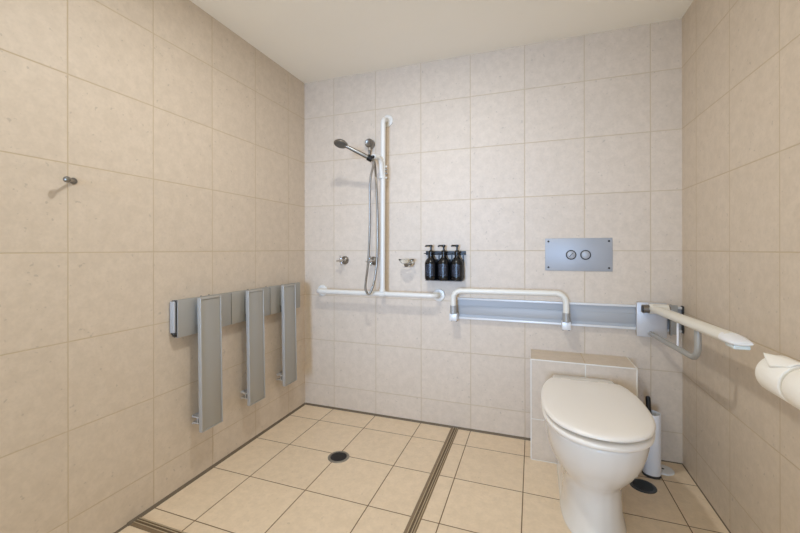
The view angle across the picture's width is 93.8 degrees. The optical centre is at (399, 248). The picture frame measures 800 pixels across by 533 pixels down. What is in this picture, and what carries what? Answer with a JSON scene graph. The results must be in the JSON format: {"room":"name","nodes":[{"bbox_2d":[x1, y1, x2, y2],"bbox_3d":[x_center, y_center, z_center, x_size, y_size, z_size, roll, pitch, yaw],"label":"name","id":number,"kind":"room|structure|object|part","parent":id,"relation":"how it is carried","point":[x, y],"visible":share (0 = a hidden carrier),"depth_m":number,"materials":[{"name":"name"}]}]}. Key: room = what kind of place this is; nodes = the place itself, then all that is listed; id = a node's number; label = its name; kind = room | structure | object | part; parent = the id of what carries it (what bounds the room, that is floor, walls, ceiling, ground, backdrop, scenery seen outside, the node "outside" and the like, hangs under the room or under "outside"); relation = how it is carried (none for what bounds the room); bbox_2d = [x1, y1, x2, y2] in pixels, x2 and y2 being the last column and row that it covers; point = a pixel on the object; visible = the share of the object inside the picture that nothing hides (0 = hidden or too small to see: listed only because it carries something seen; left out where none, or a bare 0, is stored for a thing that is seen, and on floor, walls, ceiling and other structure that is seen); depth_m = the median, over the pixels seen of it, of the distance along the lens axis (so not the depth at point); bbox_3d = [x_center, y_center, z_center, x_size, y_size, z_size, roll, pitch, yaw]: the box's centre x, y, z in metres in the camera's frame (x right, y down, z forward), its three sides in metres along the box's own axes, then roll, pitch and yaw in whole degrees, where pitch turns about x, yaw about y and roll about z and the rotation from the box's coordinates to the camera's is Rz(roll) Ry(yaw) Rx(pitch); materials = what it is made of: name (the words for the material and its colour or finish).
{"room":"accessible bathroom","nodes":[
{"label":"accessible bathroom","id":0,"kind":"room"},
{"bbox_2d":[0,0,304,532],"bbox_3d":[-1.349,-0.038,1.187,0.100,2.414,3.700,0,0,19],"label":"wall","id":1,"kind":"structure","parent":0,"point":[182,141],"depth_m":1.58,"materials":[{"name":"tile"}]},
{"bbox_2d":[63,176,77,183],"bbox_3d":[-1.205,-0.251,1.367,0.024,0.030,0.088,0,0,-28],"label":"robe hook","id":2,"kind":"object","parent":1,"relation":"attached to","point":[67,179],"visible":1,"depth_m":1.34,"materials":[{"name":"silver metal"}]},
{"bbox_2d":[114,524,127,532],"bbox_3d":[-1.515,1.166,0.550,0.009,0.006,2.188,0,0,19],"label":"trim","id":3,"kind":"structure","parent":1,"relation":"attached to","point":[126,525],"depth_m":1.56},
{"bbox_2d":[127,403,304,525],"bbox_3d":[-0.929,1.163,2.198,0.013,0.010,1.314,0,0,19],"label":"trim","id":4,"kind":"structure","parent":1,"relation":"attached to","point":[167,497],"depth_m":1.95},
{"bbox_2d":[170,282,299,432],"bbox_3d":[-0.879,0.569,2.221,0.098,0.662,1.002,0,0,19],"label":"shower seat","id":5,"kind":"object","parent":1,"relation":"attached to","point":[206,316],"visible":1,"depth_m":2.09,"materials":[{"name":"metal"}]},
{"bbox_3d":[-0.996,0.332,1.922,0.007,0.178,0.332,0,0,19],"label":"rail panel","id":6,"kind":"part","parent":5,"relation":"part of","materials":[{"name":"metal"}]},
{"bbox_3d":[-0.959,0.574,1.895,0.024,0.643,0.118,0,0,19],"label":"panel","id":7,"kind":"part","parent":5,"relation":"part of","materials":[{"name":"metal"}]},
{"bbox_3d":[-0.905,0.332,2.240,0.033,0.180,0.984,0,0,19],"label":"wall rail","id":8,"kind":"part","parent":5,"relation":"part of","materials":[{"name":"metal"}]},
{"bbox_3d":[-0.885,0.332,2.235,0.007,0.178,0.322,0,0,19],"label":"rail panel","id":9,"kind":"part","parent":5,"relation":"part of","materials":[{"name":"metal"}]},
{"bbox_3d":[-0.849,0.574,2.205,0.024,0.643,0.118,0,0,19],"label":"panel","id":10,"kind":"part","parent":5,"relation":"part of","materials":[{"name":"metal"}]},
{"bbox_3d":[-0.776,0.332,2.544,0.007,0.178,0.324,0,0,19],"label":"rail panel","id":11,"kind":"part","parent":5,"relation":"part of","materials":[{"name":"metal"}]},
{"bbox_3d":[-0.741,0.574,2.509,0.024,0.643,0.118,0,0,19],"label":"panel","id":12,"kind":"part","parent":5,"relation":"part of","materials":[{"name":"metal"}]},
{"bbox_2d":[119,405,728,532],"bbox_3d":[-0.178,1.217,0.773,2.582,0.100,3.700,0,0,19],"label":"floor","id":13,"kind":"structure","parent":0,"point":[284,480],"depth_m":1.81,"materials":[{"name":"tile"}]},
{"bbox_2d":[130,517,185,532],"bbox_3d":[-0.614,1.165,1.418,1.102,0.006,0.048,0,0,19],"label":"drain grate","id":14,"kind":"object","parent":13,"relation":"on","point":[141,523],"visible":1,"depth_m":1.56,"materials":[{"name":"brown metal"}]},
{"bbox_2d":[328,451,348,462],"bbox_3d":[-0.344,1.165,2.097,0.120,0.004,0.120,0,0,19],"label":"floor drain","id":15,"kind":"object","parent":13,"relation":"on","point":[338,456],"visible":1,"depth_m":2.09,"materials":[{"name":"black metal"}]},
{"bbox_2d":[403,428,457,532],"bbox_3d":[-0.010,1.164,1.396,0.048,0.006,2.188,0,0,19],"label":"shower threshold","id":16,"kind":"object","parent":13,"relation":"on","point":[414,521],"visible":1,"depth_m":1.83,"materials":[{"name":"brown metal"}]},
{"bbox_2d":[530,349,637,477],"bbox_3d":[1.003,0.887,2.092,0.515,0.556,0.223,0,0,19],"label":"tiled ledge","id":17,"kind":"object","parent":13,"relation":"on","point":[544,364],"visible":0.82,"depth_m":2.05,"materials":[{"name":"tile"}]},
{"bbox_2d":[541,374,655,532],"bbox_3d":[0.844,0.909,1.647,0.417,0.512,0.717,0,0,19],"label":"toilet","id":18,"kind":"object","parent":13,"relation":"on","point":[601,435],"visible":1,"depth_m":1.47,"materials":[{"name":"white ceramic"}]},
{"bbox_3d":[0.827,0.701,1.601,0.415,0.024,0.616,0,0,19],"label":"seat","id":19,"kind":"part","parent":18,"relation":"part of","materials":[{"name":"white plastic"}]},
{"bbox_3d":[0.824,0.664,1.594,0.417,0.022,0.603,0,0,19],"label":"lid","id":20,"kind":"part","parent":18,"relation":"part of","materials":[{"name":"white plastic"}]},
{"bbox_2d":[630,479,656,493],"bbox_3d":[1.193,1.163,1.836,0.116,0.004,0.116,0,0,19],"label":"floor drain","id":21,"kind":"object","parent":13,"relation":"on","point":[643,486],"visible":0.97,"depth_m":1.83,"materials":[{"name":"black metal"}]},
{"bbox_2d":[642,410,661,479],"bbox_3d":[1.298,1.005,1.931,0.084,0.320,0.084,0,0,19],"label":"brush holder","id":22,"kind":"object","parent":13,"relation":"on","point":[651,469],"visible":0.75,"depth_m":1.89,"materials":[{"name":"white plastic"}]},
{"bbox_2d":[645,396,651,413],"bbox_3d":[1.298,0.949,1.931,0.068,0.370,0.068,0,0,19],"label":"toilet brush","id":23,"kind":"object","parent":22,"relation":"in","point":[647,398],"visible":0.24,"depth_m":1.93,"materials":[{"name":"black plastic"}]},
{"bbox_2d":[661,464,674,475],"bbox_3d":[1.385,1.161,1.970,0.100,0.008,0.100,0,0,19],"label":"floor cleanout","id":24,"kind":"structure","parent":13,"relation":"on","point":[665,470],"depth_m":1.95,"materials":[{"name":"white plastic"}]},
{"bbox_2d":[190,0,692,83],"bbox_3d":[-0.181,-1.296,0.773,2.582,0.100,3.700,0,0,19],"label":"ceiling","id":25,"kind":"structure","parent":0,"point":[312,40],"depth_m":2.08,"materials":[{"name":"paint"}]},
{"bbox_2d":[305,18,682,462],"bbox_3d":[0.421,-0.041,2.469,2.382,2.414,0.100,0,0,19],"label":"wall","id":26,"kind":"structure","parent":0,"point":[493,155],"depth_m":2.36,"materials":[{"name":"tile"}]},
{"bbox_2d":[336,256,348,264],"bbox_3d":[-0.410,0.083,2.670,0.069,0.069,0.078,0,0,19],"label":"tap","id":27,"kind":"object","parent":26,"relation":"attached to","point":[344,259],"visible":1,"depth_m":2.68,"materials":[{"name":"silver metal"}]},
{"bbox_2d":[365,139,374,150],"bbox_3d":[-0.211,-0.724,2.613,0.062,0.083,0.050,0,0,19],"label":"outlet","id":28,"kind":"object","parent":26,"relation":"attached to","point":[369,143],"visible":1,"depth_m":2.59,"materials":[{"name":"silver metal"}]},
{"bbox_2d":[366,256,375,265],"bbox_3d":[-0.195,0.084,2.594,0.069,0.069,0.078,0,0,19],"label":"tap","id":29,"kind":"object","parent":26,"relation":"attached to","point":[372,260],"visible":0.8,"depth_m":2.60,"materials":[{"name":"silver metal"}]},
{"bbox_2d":[316,115,444,300],"bbox_3d":[-0.198,-0.289,2.508,0.962,1.273,0.240,0,0,19],"label":"grab rail","id":30,"kind":"object","parent":26,"relation":"attached to","point":[387,121],"visible":1,"depth_m":2.50,"materials":[{"name":"white plastic"}]},
{"bbox_2d":[334,139,378,294],"bbox_3d":[-0.258,-0.194,2.437,0.187,1.001,0.333,0,0,42],"label":"shower","id":31,"kind":"object","parent":30,"relation":"hanging from","point":[340,143],"visible":0.96,"depth_m":2.43,"materials":[{"name":"silver metal"}]},
{"bbox_3d":[-0.259,-0.614,2.397,0.194,0.107,0.028,0,0,-8],"label":"handle","id":32,"kind":"part","parent":31,"relation":"part of","materials":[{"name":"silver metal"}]},
{"bbox_3d":[-0.141,-0.555,2.473,0.038,0.128,0.122,0,0,30],"label":"bent arm","id":33,"kind":"part","parent":30,"relation":"part of"},
{"bbox_2d":[398,259,414,266],"bbox_3d":[0.046,0.094,2.479,0.106,0.054,0.133,0,0,19],"label":"soap dish","id":34,"kind":"object","parent":26,"relation":"attached to","point":[407,262],"visible":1,"depth_m":2.44,"materials":[{"name":"silver metal"}]},
{"bbox_3d":[0.042,0.084,2.466,0.106,0.034,0.106,0,0,19],"label":"glass dish","id":35,"kind":"part","parent":34,"relation":"part of","materials":[{"name":"white"}]},
{"bbox_2d":[305,403,530,440],"bbox_3d":[0.044,1.162,2.544,1.601,0.010,0.013,0,0,19],"label":"trim","id":36,"kind":"structure","parent":26,"relation":"attached to","point":[310,404],"depth_m":2.50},
{"bbox_2d":[424,251,465,281],"bbox_3d":[0.287,0.110,2.422,0.268,0.191,0.078,0,0,19],"label":"holder","id":37,"kind":"object","parent":26,"relation":"attached to","point":[438,253],"visible":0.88,"depth_m":2.44,"materials":[{"name":"black metal"}]},
{"bbox_2d":[425,245,436,279],"bbox_3d":[0.202,0.087,2.439,0.081,0.228,0.082,0,0,19],"label":"pump bottle","id":38,"kind":"object","parent":37,"relation":"on","point":[430,263],"visible":0.99,"depth_m":2.41,"materials":[{"name":"black plastic"}]},
{"bbox_2d":[437,245,449,279],"bbox_3d":[0.282,0.087,2.410,0.081,0.228,0.082,0,0,19],"label":"pump bottle","id":39,"kind":"object","parent":37,"relation":"on","point":[443,266],"visible":1,"depth_m":2.38,"materials":[{"name":"black plastic"}]},
{"bbox_2d":[425,278,463,281],"bbox_3d":[0.287,0.198,2.422,0.236,0.015,0.078,0,0,19],"label":"shelf","id":40,"kind":"object","parent":37,"relation":"attached to","point":[437,278],"depth_m":2.40,"materials":[{"name":"black metal"}]},
{"bbox_2d":[451,245,462,280],"bbox_3d":[0.363,0.087,2.382,0.081,0.228,0.082,0,0,19],"label":"pump bottle","id":41,"kind":"object","parent":37,"relation":"on","point":[456,263],"visible":1,"depth_m":2.35,"materials":[{"name":"black plastic"}]},
{"bbox_2d":[457,297,683,333],"bbox_3d":[0.946,0.381,2.215,1.220,0.145,0.030,0,0,19],"label":"track","id":42,"kind":"object","parent":26,"relation":"attached to","point":[602,315],"visible":0.72,"depth_m":2.23,"materials":[{"name":"grey metal"}]},
{"bbox_2d":[449,288,570,330],"bbox_3d":[0.650,0.357,2.269,0.702,0.230,0.072,0,0,19],"label":"rail","id":43,"kind":"object","parent":42,"relation":"attached to","point":[453,315],"visible":1,"depth_m":2.22,"materials":[{"name":"beige plastic"}]},
{"bbox_2d":[636,302,753,359],"bbox_3d":[1.241,0.377,1.595,0.194,0.208,0.950,0,0,19],"label":"grab rail","id":44,"kind":"object","parent":42,"relation":"attached to","point":[651,317],"visible":1,"depth_m":1.70,"materials":[{"name":"metal"}]},
{"bbox_3d":[1.372,0.387,2.043,0.142,0.188,0.018,0,0,19],"label":"mounting plate","id":45,"kind":"part","parent":44,"relation":"part of","materials":[{"name":"metal"}]},
{"bbox_3d":[1.469,0.382,2.005,0.038,0.166,0.023,0,0,19],"label":"plate","id":46,"kind":"part","parent":44,"relation":"part of","materials":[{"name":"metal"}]},
{"bbox_2d":[545,238,612,270],"bbox_3d":[1.041,0.033,2.188,0.358,0.192,0.017,0,0,19],"label":"flush plate","id":47,"kind":"object","parent":26,"relation":"attached to","point":[561,254],"visible":1,"depth_m":2.19,"materials":[{"name":"silver metal"}]},
{"bbox_2d":[682,0,799,532],"bbox_3d":[0.991,-0.041,0.358,0.100,2.414,3.700,0,0,19],"label":"wall","id":48,"kind":"structure","parent":0,"point":[741,58],"depth_m":1.45,"materials":[{"name":"tile"}]},
{"bbox_2d":[682,464,730,532],"bbox_3d":[0.942,1.164,0.373,0.004,0.004,3.495,0,0,19],"label":"trim","id":49,"kind":"structure","parent":48,"relation":"attached to","point":[682,464],"depth_m":1.72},
{"bbox_3d":[1.117,0.375,0.995,0.087,0.060,0.256,0,0,19],"label":"toilet roll holder","id":50,"kind":"object","parent":48,"relation":"attached to","visible":0},
{"bbox_2d":[755,352,799,403],"bbox_3d":[1.117,0.374,1.075,0.115,0.118,0.133,0,0,19],"label":"toilet roll","id":51,"kind":"object","parent":50,"relation":"on","point":[770,372],"visible":0.82,"depth_m":1.06,"materials":[{"name":"white paper"}]},
{"bbox_2d":[781,369,799,409],"bbox_3d":[1.072,0.376,0.946,0.115,0.115,0.115,0,0,19],"label":"toilet roll","id":52,"kind":"object","parent":50,"relation":"on","point":[790,386],"visible":1,"depth_m":0.98,"materials":[{"name":"paper"}]}
]}

